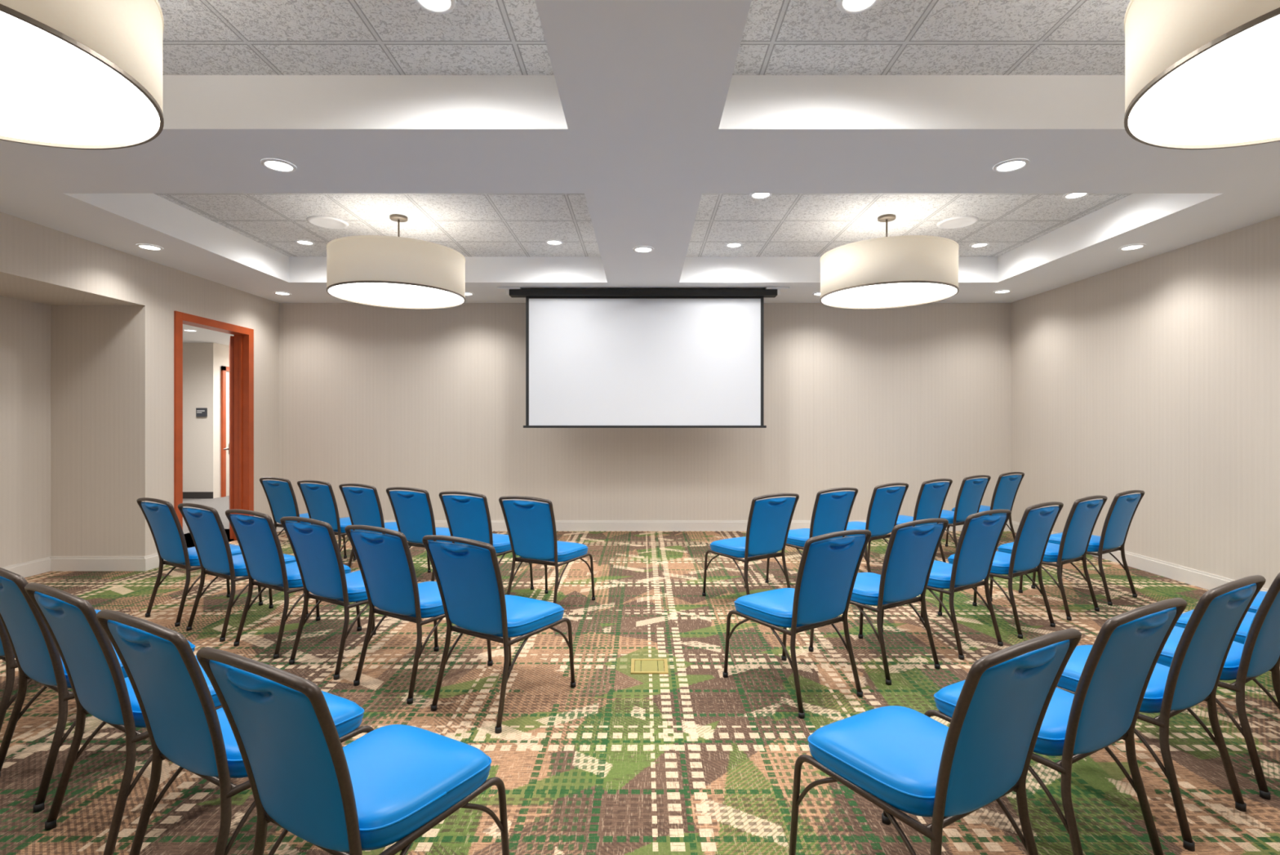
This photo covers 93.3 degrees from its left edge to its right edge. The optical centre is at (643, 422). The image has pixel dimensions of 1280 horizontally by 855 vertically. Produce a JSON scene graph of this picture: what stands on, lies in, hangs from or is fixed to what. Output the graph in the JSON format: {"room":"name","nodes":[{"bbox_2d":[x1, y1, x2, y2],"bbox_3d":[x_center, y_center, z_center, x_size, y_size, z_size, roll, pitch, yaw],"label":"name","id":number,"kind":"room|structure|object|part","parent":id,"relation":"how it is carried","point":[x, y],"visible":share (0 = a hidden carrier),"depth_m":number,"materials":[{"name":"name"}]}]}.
{"room":"conference room","nodes":[
{"label":"conference room","id":0,"kind":"room"},
{"bbox_2d":[0,211,279,567],"bbox_3d":[-5.215,-0.300,2.895,1.030,3.400,9.790,0,0,0],"label":"wall","id":1,"kind":"structure","parent":0,"point":[86,327],"depth_m":5.70,"materials":[{"name":"beige paint"}]},
{"bbox_2d":[1,521,279,577],"bbox_3d":[-5.136,1.333,2.886,0.908,0.135,9.772,0,0,0],"label":"baseboard","id":2,"kind":"structure","parent":1,"relation":"attached to","point":[36,566],"depth_m":5.68,"materials":[{"name":"paint"}]},
{"bbox_2d":[173,311,253,539],"bbox_3d":[-4.901,0.142,7.048,0.551,2.515,2.033,0,0,-18],"label":"door","id":3,"kind":"structure","parent":1,"relation":"in","point":[243,336],"depth_m":7.16,"materials":[{"name":"brown wood"}]},
{"bbox_2d":[229,335,234,538],"bbox_3d":[-5.165,0.182,7.583,0.044,2.415,0.960,0,0,-35],"label":"door leaf","id":4,"kind":"structure","parent":3,"relation":"attached to","point":[232,338],"depth_m":7.19,"materials":[{"name":"brown wood"}]},
{"bbox_2d":[182,342,229,497],"bbox_3d":[-7.920,-0.030,11.810,6.160,2.860,1.420,0,0,0],"label":"wall","id":5,"kind":"structure","parent":0,"point":[202,362],"depth_m":11.10,"materials":[{"name":"paint"}]},
{"bbox_2d":[182,491,213,498],"bbox_3d":[-8.020,1.340,11.740,5.960,0.120,1.320,0,0,0],"label":"baseboard","id":6,"kind":"structure","parent":5,"relation":"attached to","point":[186,495],"depth_m":11.08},
{"bbox_2d":[195,408,207,416],"bbox_3d":[-8.100,-0.180,11.078,0.180,0.160,0.045,0,0,0],"label":"room sign","id":7,"kind":"object","parent":5,"relation":"attached to","point":[199,411],"visible":1,"depth_m":11.06,"materials":[{"name":"grey plastic"}]},
{"bbox_2d":[221,365,229,497],"bbox_3d":[-7.880,0.175,11.800,0.040,2.450,1.000,0,0,0],"label":"door","id":8,"kind":"structure","parent":5,"relation":"in","point":[224,369],"depth_m":11.33,"materials":[{"name":"brown wood"}]},
{"bbox_2d":[182,324,234,345],"bbox_3d":[-7.920,-1.505,9.420,6.160,0.090,7.160,0,0,0],"label":"ceiling","id":9,"kind":"structure","parent":0,"point":[202,335],"depth_m":10.24,"materials":[{"name":"paint"}]},
{"bbox_2d":[182,328,197,331],"bbox_3d":[-7.200,-1.455,9.600,0.196,0.008,0.196,0,0,0],"label":"recessed light","id":10,"kind":"object","parent":9,"relation":"in","point":[187,330],"visible":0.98,"depth_m":9.58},
{"bbox_2d":[0,0,1279,302],"bbox_3d":[0.020,-1.754,2.895,9.440,0.433,9.790,0,0,0],"label":"ceiling","id":11,"kind":"structure","parent":0,"point":[500,130],"depth_m":3.45,"materials":[{"name":"paint"}]},
{"bbox_2d":[0,0,164,149],"bbox_3d":[-2.225,-1.464,1.890,1.136,0.712,1.136,0,0,0],"label":"drum pendant light","id":12,"kind":"object","parent":11,"relation":"hanging from","point":[75,74],"visible":1,"depth_m":2.00,"materials":[{"name":"fabric"}]},
{"bbox_2d":[136,244,163,250],"bbox_3d":[-4.330,-1.532,5.300,0.186,0.008,0.186,0,0,0],"label":"recessed light","id":13,"kind":"object","parent":11,"relation":"in","point":[147,246],"visible":1,"depth_m":5.29,"materials":[{"name":"white glass"}]},
{"bbox_2d":[260,158,297,172],"bbox_3d":[-2.180,-1.532,3.615,0.186,0.008,0.186,0,0,0],"label":"recessed light","id":14,"kind":"object","parent":11,"relation":"in","point":[277,165],"visible":1,"depth_m":3.61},
{"bbox_2d":[273,291,291,295],"bbox_3d":[-4.300,-1.532,7.200,0.186,0.008,0.186,0,0,0],"label":"recessed light","id":15,"kind":"object","parent":11,"relation":"in","point":[274,292],"visible":1,"depth_m":7.20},
{"bbox_2d":[295,239,315,244],"bbox_3d":[-3.420,-1.815,6.110,0.176,0.008,0.176,0,0,0],"label":"recessed light","id":16,"kind":"object","parent":11,"relation":"in","point":[300,242],"visible":1,"depth_m":6.10,"materials":[{"name":"white glass"}]},
{"bbox_2d":[306,215,348,229],"bbox_3d":[-2.870,-1.812,5.500,0.340,0.013,0.340,0,0,0],"label":"ceiling speaker","id":17,"kind":"object","parent":11,"relation":"attached to","point":[327,222],"depth_m":5.48},
{"bbox_2d":[326,213,465,309],"bbox_3d":[-2.170,-1.464,5.360,1.136,0.712,1.136,0,0,0],"label":"drum pendant light","id":18,"kind":"object","parent":11,"relation":"hanging from","point":[398,272],"visible":1,"depth_m":4.96,"materials":[{"name":"fabric"}]},
{"bbox_3d":[-2.170,-1.295,5.360,1.130,0.360,1.130,0,0,0],"label":"lamp shade","id":19,"kind":"part","parent":18,"relation":"part of","materials":[{"name":"fabric"}]},
{"bbox_2d":[328,282,463,307],"bbox_3d":[-2.170,-1.124,5.360,1.110,0.006,1.110,0,0,0],"label":"diffuser","id":20,"kind":"object","parent":18,"relation":"attached to","point":[388,295],"depth_m":5.30,"materials":[{"name":"white plastic"}]},
{"bbox_3d":[-2.032,-1.486,5.360,0.844,0.669,0.974,0,0,0],"label":"rod and canopy","id":21,"kind":"part","parent":18,"relation":"part of","materials":[{"name":"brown metal"}]},
{"bbox_2d":[413,0,455,13],"bbox_3d":[-0.900,-1.815,2.600,0.176,0.008,0.176,0,0,0],"label":"recessed light","id":22,"kind":"object","parent":11,"relation":"in","point":[435,6],"visible":1,"depth_m":2.63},
{"bbox_2d":[465,292,473,295],"bbox_3d":[-2.120,-1.532,7.220,0.186,0.008,0.186,0,0,0],"label":"recessed light","id":23,"kind":"object","parent":11,"relation":"in","point":[466,293],"visible":0.61,"depth_m":7.23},
{"bbox_2d":[545,239,563,244],"bbox_3d":[-0.900,-1.815,6.110,0.176,0.008,0.176,0,0,0],"label":"recessed light","id":24,"kind":"object","parent":11,"relation":"in","point":[552,242],"visible":1,"depth_m":6.09,"materials":[{"name":"white glass"}]},
{"bbox_2d":[497,287,789,427],"bbox_3d":[0.000,-0.735,6.950,3.320,1.599,0.180,0,0,0],"label":"projector screen","id":25,"kind":"object","parent":11,"relation":"hanging from","point":[595,357],"visible":1,"depth_m":6.95,"materials":[{"name":"white fabric"}]},
{"bbox_2d":[632,246,653,253],"bbox_3d":[0.000,-1.532,5.370,0.186,0.008,0.186,0,0,0],"label":"recessed light","id":26,"kind":"object","parent":11,"relation":"in","point":[638,249],"visible":1,"depth_m":5.36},
{"bbox_2d":[724,242,742,248],"bbox_3d":[0.930,-1.815,6.200,0.176,0.008,0.176,0,0,0],"label":"recessed light","id":27,"kind":"object","parent":11,"relation":"in","point":[732,245],"visible":1,"depth_m":6.20,"materials":[{"name":"white glass"}]},
{"bbox_2d":[749,193,772,199],"bbox_3d":[0.940,-1.815,4.830,0.176,0.008,0.176,0,0,0],"label":"recessed light","id":28,"kind":"object","parent":11,"relation":"in","point":[756,196],"visible":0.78,"depth_m":4.84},
{"bbox_2d":[813,292,820,295],"bbox_3d":[2.120,-1.532,7.220,0.186,0.008,0.186,0,0,0],"label":"recessed light","id":29,"kind":"object","parent":11,"relation":"in","point":[815,293],"visible":0.4,"depth_m":7.23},
{"bbox_2d":[837,0,879,13],"bbox_3d":[0.930,-1.815,2.600,0.176,0.008,0.176,0,0,0],"label":"recessed light","id":30,"kind":"object","parent":11,"relation":"in","point":[848,6],"visible":1,"depth_m":2.63,"materials":[{"name":"white glass"}]},
{"bbox_2d":[820,213,959,309],"bbox_3d":[2.160,-1.464,5.360,1.136,0.712,1.136,0,0,0],"label":"drum pendant light","id":31,"kind":"object","parent":11,"relation":"hanging from","point":[886,272],"visible":1,"depth_m":4.96,"materials":[{"name":"fabric"}]},
{"bbox_3d":[2.298,-1.486,5.360,0.844,0.669,0.974,0,0,0],"label":"rod and canopy","id":32,"kind":"part","parent":31,"relation":"part of","materials":[{"name":"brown metal"}]},
{"bbox_2d":[821,282,956,307],"bbox_3d":[2.160,-1.124,5.360,1.110,0.006,1.110,0,0,0],"label":"diffuser","id":33,"kind":"object","parent":31,"relation":"attached to","point":[852,295],"depth_m":5.30,"materials":[{"name":"white plastic"}]},
{"bbox_3d":[2.160,-1.295,5.360,1.130,0.360,1.130,0,0,0],"label":"lamp shade","id":34,"kind":"part","parent":31,"relation":"part of","materials":[{"name":"fabric"}]},
{"bbox_2d":[936,215,978,229],"bbox_3d":[2.860,-1.812,5.500,0.340,0.013,0.340,0,0,0],"label":"ceiling speaker","id":35,"kind":"object","parent":11,"relation":"attached to","point":[957,222],"depth_m":5.48},
{"bbox_2d":[969,242,989,248],"bbox_3d":[3.450,-1.815,6.200,0.176,0.008,0.176,0,0,0],"label":"recessed light","id":36,"kind":"object","parent":11,"relation":"in","point":[979,244],"visible":1,"depth_m":6.20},
{"bbox_2d":[993,289,1011,293],"bbox_3d":[4.220,-1.532,7.100,0.186,0.008,0.186,0,0,0],"label":"recessed light","id":37,"kind":"object","parent":11,"relation":"in","point":[999,291],"visible":1,"depth_m":7.09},
{"bbox_2d":[992,158,1029,172],"bbox_3d":[2.200,-1.532,3.615,0.186,0.008,0.186,0,0,0],"label":"recessed light","id":38,"kind":"object","parent":11,"relation":"in","point":[1012,165],"visible":1,"depth_m":3.61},
{"bbox_2d":[1062,193,1088,199],"bbox_3d":[3.460,-1.815,4.830,0.176,0.008,0.176,0,0,0],"label":"recessed light","id":39,"kind":"object","parent":11,"relation":"in","point":[1068,196],"visible":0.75,"depth_m":4.84,"materials":[{"name":"white glass"}]},
{"bbox_2d":[1119,244,1146,250],"bbox_3d":[4.290,-1.532,5.300,0.186,0.008,0.186,0,0,0],"label":"recessed light","id":40,"kind":"object","parent":11,"relation":"in","point":[1134,246],"visible":1,"depth_m":5.29,"materials":[{"name":"white glass"}]},
{"bbox_2d":[1124,0,1279,149],"bbox_3d":[2.230,-1.464,1.890,1.136,0.712,1.136,0,0,0],"label":"drum pendant light","id":41,"kind":"object","parent":11,"relation":"hanging from","point":[1200,74],"visible":1,"depth_m":2.00,"materials":[{"name":"fabric"}]},
{"bbox_2d":[0,495,1279,854],"bbox_3d":[-3.060,1.450,5.430,15.880,0.100,15.140,0,0,0],"label":"floor","id":42,"kind":"structure","parent":0,"point":[691,758],"depth_m":2.85,"materials":[{"name":"carpet"}]},
{"bbox_2d":[0,608,101,731],"bbox_3d":[-2.760,0.963,2.786,0.472,0.874,0.643,0,0,28],"label":"banquet chair","id":43,"kind":"object","parent":42,"relation":"on","point":[6,654],"visible":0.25,"depth_m":2.54,"materials":[{"name":"blue plastic"}]},
{"bbox_2d":[0,567,195,812],"bbox_3d":[-2.254,0.963,2.493,0.473,0.874,0.643,0,0,28],"label":"banquet chair","id":44,"kind":"object","parent":42,"relation":"on","point":[38,659],"visible":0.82,"depth_m":2.25,"materials":[{"name":"blue fabric"}]},
{"bbox_2d":[24,582,222,854],"bbox_3d":[-1.748,0.963,2.197,0.473,0.874,0.643,0,0,29],"label":"banquet chair","id":45,"kind":"object","parent":42,"relation":"on","point":[100,689],"visible":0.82,"depth_m":1.95,"materials":[{"name":"blue fabric"}]},
{"bbox_2d":[136,497,262,626],"bbox_3d":[-3.271,0.963,4.463,0.473,0.874,0.643,0,0,28],"label":"banquet chair","id":46,"kind":"object","parent":42,"relation":"on","point":[162,520],"visible":0.87,"depth_m":4.24,"materials":[{"name":"blue fabric"}]},
{"bbox_2d":[96,608,373,854],"bbox_3d":[-1.244,0.963,1.909,0.472,0.874,0.643,0,0,28],"label":"banquet chair","id":47,"kind":"object","parent":42,"relation":"on","point":[184,726],"visible":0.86,"depth_m":1.68,"materials":[{"name":"blue fabric"}]},
{"bbox_2d":[177,502,308,641],"bbox_3d":[-2.759,0.963,4.177,0.473,0.874,0.643,0,0,29],"label":"banquet chair","id":48,"kind":"object","parent":42,"relation":"on","point":[206,530],"visible":0.85,"depth_m":3.96,"materials":[{"name":"blue fabric"}]},
{"bbox_2d":[225,508,361,658],"bbox_3d":[-2.251,0.963,3.900,0.472,0.874,0.643,0,0,28],"label":"banquet chair","id":49,"kind":"object","parent":42,"relation":"on","point":[257,537],"visible":0.89,"depth_m":3.68,"materials":[{"name":"blue fabric"}]},
{"bbox_2d":[259,476,346,558],"bbox_3d":[-3.409,0.963,6.058,0.473,0.874,0.643,0,0,27],"label":"banquet chair","id":50,"kind":"object","parent":42,"relation":"on","point":[280,495],"visible":0.66,"depth_m":5.83,"materials":[{"name":"blue fabric"}]},
{"bbox_2d":[297,480,355,559],"bbox_3d":[-2.871,0.963,5.760,0.472,0.874,0.643,0,0,27],"label":"banquet chair","id":51,"kind":"object","parent":42,"relation":"on","point":[320,501],"visible":0.72,"depth_m":5.52,"materials":[{"name":"blue fabric"}]},
{"bbox_2d":[280,515,422,679],"bbox_3d":[-1.738,0.963,3.610,0.473,0.874,0.643,0,0,30],"label":"banquet chair","id":52,"kind":"object","parent":42,"relation":"on","point":[315,548],"visible":0.87,"depth_m":3.39,"materials":[{"name":"blue fabric"}]},
{"bbox_2d":[195,646,509,854],"bbox_3d":[-0.739,0.963,1.615,0.472,0.874,0.643,0,0,28],"label":"banquet chair","id":53,"kind":"object","parent":42,"relation":"on","point":[393,783],"visible":1,"depth_m":1.45,"materials":[{"name":"blue fabric"}]},
{"bbox_2d":[338,483,431,572],"bbox_3d":[-2.332,0.963,5.461,0.473,0.874,0.643,0,0,27],"label":"banquet chair","id":54,"kind":"object","parent":42,"relation":"on","point":[363,505],"visible":0.59,"depth_m":5.23,"materials":[{"name":"blue fabric"}]},
{"bbox_2d":[344,524,493,703],"bbox_3d":[-1.228,0.963,3.328,0.473,0.874,0.643,0,0,30],"label":"banquet chair","id":55,"kind":"object","parent":42,"relation":"on","point":[385,562],"visible":0.88,"depth_m":3.12,"materials":[{"name":"blue fabric"}]},
{"bbox_2d":[386,486,452,581],"bbox_3d":[-1.799,0.963,5.172,0.473,0.874,0.643,0,0,25],"label":"banquet chair","id":56,"kind":"object","parent":42,"relation":"on","point":[413,512],"visible":0.79,"depth_m":4.94,"materials":[{"name":"blue fabric"}]},
{"bbox_2d":[439,490,533,589],"bbox_3d":[-1.262,0.963,4.876,0.472,0.874,0.643,0,0,25],"label":"banquet chair","id":57,"kind":"object","parent":42,"relation":"on","point":[468,517],"visible":0.65,"depth_m":4.65,"materials":[{"name":"blue fabric"}]},
{"bbox_2d":[422,534,575,733],"bbox_3d":[-0.717,0.963,3.044,0.473,0.874,0.643,0,0,30],"label":"banquet chair","id":58,"kind":"object","parent":42,"relation":"on","point":[468,578],"visible":1,"depth_m":2.86,"materials":[{"name":"blue fabric"}]},
{"bbox_2d":[498,495,595,603],"bbox_3d":[-0.723,0.963,4.577,0.472,0.874,0.643,0,0,25],"label":"banquet chair","id":59,"kind":"object","parent":42,"relation":"on","point":[531,526],"visible":0.99,"depth_m":4.37,"materials":[{"name":"blue fabric"}]},
{"bbox_2d":[631,657,668,673],"bbox_3d":[0.035,1.396,3.460,0.210,0.008,0.200,0,0,0],"label":"outlet box","id":60,"kind":"object","parent":42,"relation":"on","point":[649,665],"visible":1,"depth_m":3.46,"materials":[{"name":"gold metal"}]},
{"bbox_2d":[702,493,799,595],"bbox_3d":[0.839,0.963,4.728,0.472,0.874,0.643,0,0,-31],"label":"banquet chair","id":61,"kind":"object","parent":42,"relation":"on","point":[769,521],"visible":0.99,"depth_m":4.54,"materials":[{"name":"blue fabric"}]},
{"bbox_2d":[722,528,871,718],"bbox_3d":[0.803,0.963,3.183,0.472,0.874,0.643,0,0,-32],"label":"banquet chair","id":62,"kind":"object","parent":42,"relation":"on","point":[828,569],"visible":1,"depth_m":3.00,"materials":[{"name":"blue fabric"}]},
{"bbox_2d":[764,487,857,582],"bbox_3d":[1.426,0.963,5.118,0.472,0.874,0.643,0,0,-30],"label":"banquet chair","id":63,"kind":"object","parent":42,"relation":"on","point":[831,512],"visible":0.7,"depth_m":4.91,"materials":[{"name":"blue fabric"}]},
{"bbox_2d":[844,482,908,572],"bbox_3d":[2.006,0.963,5.492,0.473,0.874,0.643,0,0,-32],"label":"banquet chair","id":64,"kind":"object","parent":42,"relation":"on","point":[886,503],"visible":0.79,"depth_m":5.27,"materials":[{"name":"blue fabric"}]},
{"bbox_2d":[808,518,948,684],"bbox_3d":[1.373,0.963,3.543,0.473,0.874,0.643,0,0,-30],"label":"banquet chair","id":65,"kind":"object","parent":42,"relation":"on","point":[911,552],"visible":0.94,"depth_m":3.34,"materials":[{"name":"blue fabric"}]},
{"bbox_2d":[867,478,952,562],"bbox_3d":[2.592,0.963,5.878,0.473,0.874,0.643,0,0,-32],"label":"banquet chair","id":66,"kind":"object","parent":42,"relation":"on","point":[931,497],"visible":0.57,"depth_m":5.66,"materials":[{"name":"blue fabric"}]},
{"bbox_2d":[788,627,1081,854],"bbox_3d":[0.811,0.963,1.741,0.473,0.874,0.643,0,0,-30],"label":"banquet chair","id":67,"kind":"object","parent":42,"relation":"on","point":[895,757],"visible":1,"depth_m":1.58,"materials":[{"name":"blue fabric"}]},
{"bbox_2d":[881,509,1011,659],"bbox_3d":[1.936,0.963,3.886,0.473,0.874,0.643,0,0,-31],"label":"banquet chair","id":68,"kind":"object","parent":42,"relation":"on","point":[980,537],"visible":0.82,"depth_m":3.68,"materials":[{"name":"blue fabric"}]},
{"bbox_2d":[938,475,991,547],"bbox_3d":[3.178,0.963,6.267,0.473,0.874,0.643,0,0,-31],"label":"banquet chair","id":69,"kind":"object","parent":42,"relation":"on","point":[971,491],"visible":0.75,"depth_m":6.04,"materials":[{"name":"blue fabric"}]},
{"bbox_2d":[945,471,1024,551],"bbox_3d":[3.765,0.963,6.655,0.473,0.874,0.643,0,0,-31],"label":"banquet chair","id":70,"kind":"object","parent":42,"relation":"on","point":[1006,489],"visible":0.7,"depth_m":6.44,"materials":[{"name":"blue fabric"}]},
{"bbox_2d":[937,501,1063,638],"bbox_3d":[2.502,0.963,4.235,0.472,0.874,0.643,0,0,-31],"label":"banquet chair","id":71,"kind":"object","parent":42,"relation":"on","point":[1036,526],"visible":0.87,"depth_m":4.03,"materials":[{"name":"blue fabric"}]},
{"bbox_2d":[989,494,1107,620],"bbox_3d":[3.068,0.963,4.588,0.473,0.874,0.643,0,0,-31],"label":"banquet chair","id":72,"kind":"object","parent":42,"relation":"on","point":[1082,519],"visible":0.84,"depth_m":4.38,"materials":[{"name":"blue fabric"}]},
{"bbox_2d":[924,597,1186,854],"bbox_3d":[1.339,0.963,2.024,0.473,0.874,0.643,0,0,-28],"label":"banquet chair","id":73,"kind":"object","parent":42,"relation":"on","point":[1103,710],"visible":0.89,"depth_m":1.80,"materials":[{"name":"blue fabric"}]},
{"bbox_2d":[1031,489,1144,605],"bbox_3d":[3.636,0.963,4.942,0.472,0.874,0.643,0,0,-30],"label":"banquet chair","id":74,"kind":"object","parent":42,"relation":"on","point":[1122,508],"visible":0.86,"depth_m":4.72,"materials":[{"name":"blue fabric"}]},
{"bbox_2d":[1056,574,1266,851],"bbox_3d":[1.863,0.963,2.297,0.473,0.874,0.643,0,0,-29],"label":"banquet chair","id":75,"kind":"object","parent":42,"relation":"on","point":[1193,676],"visible":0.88,"depth_m":2.06,"materials":[{"name":"blue fabric"}]},
{"bbox_2d":[1174,608,1255,644],"bbox_3d":[2.911,0.963,2.842,0.473,0.874,0.643,0,0,-30],"label":"banquet chair","id":76,"kind":"object","parent":42,"relation":"on","point":[1241,635],"visible":0.09,"depth_m":2.85,"materials":[{"name":"blue fabric"}]},
{"bbox_2d":[1156,572,1279,799],"bbox_3d":[2.386,0.963,2.568,0.472,0.874,0.643,0,0,-29],"label":"banquet chair","id":77,"kind":"object","parent":42,"relation":"on","point":[1260,653],"visible":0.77,"depth_m":2.32,"materials":[{"name":"blue fabric"}]},
{"bbox_2d":[1247,591,1266,613],"bbox_3d":[3.435,0.963,3.115,0.472,0.874,0.643,0,0,-30],"label":"banquet chair","id":78,"kind":"object","parent":42,"relation":"on","point":[1260,595],"visible":0.11,"depth_m":3.17,"materials":[{"name":"blue fabric"}]},
{"bbox_2d":[279,302,1010,519],"bbox_3d":[0.020,-0.300,7.860,9.720,3.400,0.140,0,0,0],"label":"wall","id":79,"kind":"structure","parent":0,"point":[433,400],"depth_m":7.79,"materials":[{"name":"beige paint"}]},
{"bbox_2d":[279,520,1010,530],"bbox_3d":[0.020,1.333,7.781,9.440,0.135,0.018,0,0,0],"label":"baseboard","id":80,"kind":"structure","parent":79,"relation":"attached to","point":[496,525],"depth_m":7.77,"materials":[{"name":"paint"}]},
{"bbox_2d":[1010,215,1279,588],"bbox_3d":[4.810,-0.300,2.895,0.140,3.400,9.790,0,0,0],"label":"wall","id":81,"kind":"structure","parent":0,"point":[1158,375],"depth_m":5.46,"materials":[{"name":"beige paint"}]},
{"bbox_2d":[1010,520,1268,591],"bbox_3d":[4.731,1.333,2.886,0.018,0.135,9.772,0,0,0],"label":"baseboard","id":82,"kind":"structure","parent":81,"relation":"attached to","point":[1201,579],"depth_m":5.42,"materials":[{"name":"paint"}]}
]}

